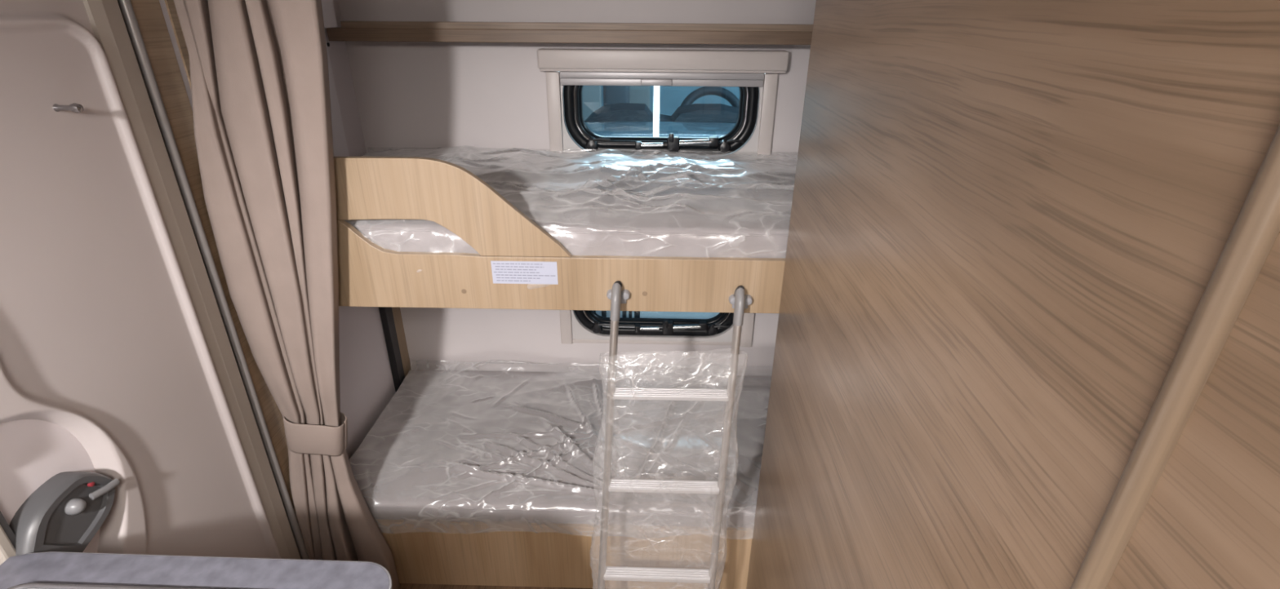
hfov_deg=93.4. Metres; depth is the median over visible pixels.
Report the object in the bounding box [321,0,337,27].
trim
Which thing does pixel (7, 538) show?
screen
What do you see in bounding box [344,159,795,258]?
mattress
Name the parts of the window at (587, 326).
latch lever, stay arm, latch lever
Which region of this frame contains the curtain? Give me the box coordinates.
[173,0,399,588]
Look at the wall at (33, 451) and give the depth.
1.90 m
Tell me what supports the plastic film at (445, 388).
on the mattress at (393, 498)
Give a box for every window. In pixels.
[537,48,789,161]
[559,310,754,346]
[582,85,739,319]
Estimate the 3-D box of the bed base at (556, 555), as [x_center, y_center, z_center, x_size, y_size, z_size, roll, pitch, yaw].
[0.107,0.643,2.154,2.107,0.260,0.743,1,25,1]
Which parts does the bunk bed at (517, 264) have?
edge trim, corner post, guard rail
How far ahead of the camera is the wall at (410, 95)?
1.98 m
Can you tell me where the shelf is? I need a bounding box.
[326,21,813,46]
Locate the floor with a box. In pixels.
[399,583,597,588]
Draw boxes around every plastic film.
[350,360,771,539]
[355,146,797,225]
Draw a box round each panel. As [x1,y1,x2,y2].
[746,0,1279,588]
[1106,231,1279,588]
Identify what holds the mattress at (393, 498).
on the bed base at (556, 555)
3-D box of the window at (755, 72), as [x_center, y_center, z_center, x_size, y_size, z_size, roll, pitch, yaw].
[0.070,-0.606,1.975,0.777,0.367,0.100,1,25,1]
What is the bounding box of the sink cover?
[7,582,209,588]
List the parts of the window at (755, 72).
latch lever, blind rail, stay arm, latch lever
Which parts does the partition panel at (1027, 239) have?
corner moulding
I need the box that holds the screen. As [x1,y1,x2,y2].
[0,511,16,565]
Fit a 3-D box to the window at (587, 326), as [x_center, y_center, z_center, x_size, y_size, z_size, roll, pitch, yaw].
[0.065,0.024,2.274,0.777,0.367,0.100,1,25,1]
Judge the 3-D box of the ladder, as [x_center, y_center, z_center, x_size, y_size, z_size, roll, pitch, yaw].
[0.058,0.495,1.540,0.364,1.061,0.225,1,25,1]
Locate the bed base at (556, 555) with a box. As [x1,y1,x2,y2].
[373,519,753,588]
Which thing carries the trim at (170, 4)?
attached to the wall at (33, 451)
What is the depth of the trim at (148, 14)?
1.26 m
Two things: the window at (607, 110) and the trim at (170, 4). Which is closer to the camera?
the trim at (170, 4)
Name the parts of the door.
lever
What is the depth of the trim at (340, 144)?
1.83 m
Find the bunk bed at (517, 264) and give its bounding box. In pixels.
[333,156,785,391]
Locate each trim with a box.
[130,0,310,559]
[164,0,191,88]
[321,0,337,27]
[325,40,349,156]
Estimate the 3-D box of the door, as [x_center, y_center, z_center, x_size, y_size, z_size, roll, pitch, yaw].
[-0.935,0.258,1.173,0.063,1.785,0.591,1,25,2]
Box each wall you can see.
[0,0,395,553]
[337,0,816,376]
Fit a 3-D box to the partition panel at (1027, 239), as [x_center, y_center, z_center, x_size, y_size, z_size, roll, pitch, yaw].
[0.326,0.261,0.993,0.026,1.950,1.005,1,25,1]
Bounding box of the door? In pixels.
[0,0,309,559]
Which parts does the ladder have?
rail, rail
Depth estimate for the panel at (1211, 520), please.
0.32 m
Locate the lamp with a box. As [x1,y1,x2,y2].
[653,85,659,136]
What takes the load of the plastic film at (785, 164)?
on the mattress at (684, 232)
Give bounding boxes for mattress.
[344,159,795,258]
[350,369,771,528]
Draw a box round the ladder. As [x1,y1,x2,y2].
[597,280,745,588]
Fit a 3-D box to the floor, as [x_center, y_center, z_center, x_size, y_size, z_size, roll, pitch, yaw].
[0.073,1.528,0.641,2.190,0.040,4.310,1,25,1]
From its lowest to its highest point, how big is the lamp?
0.350 m

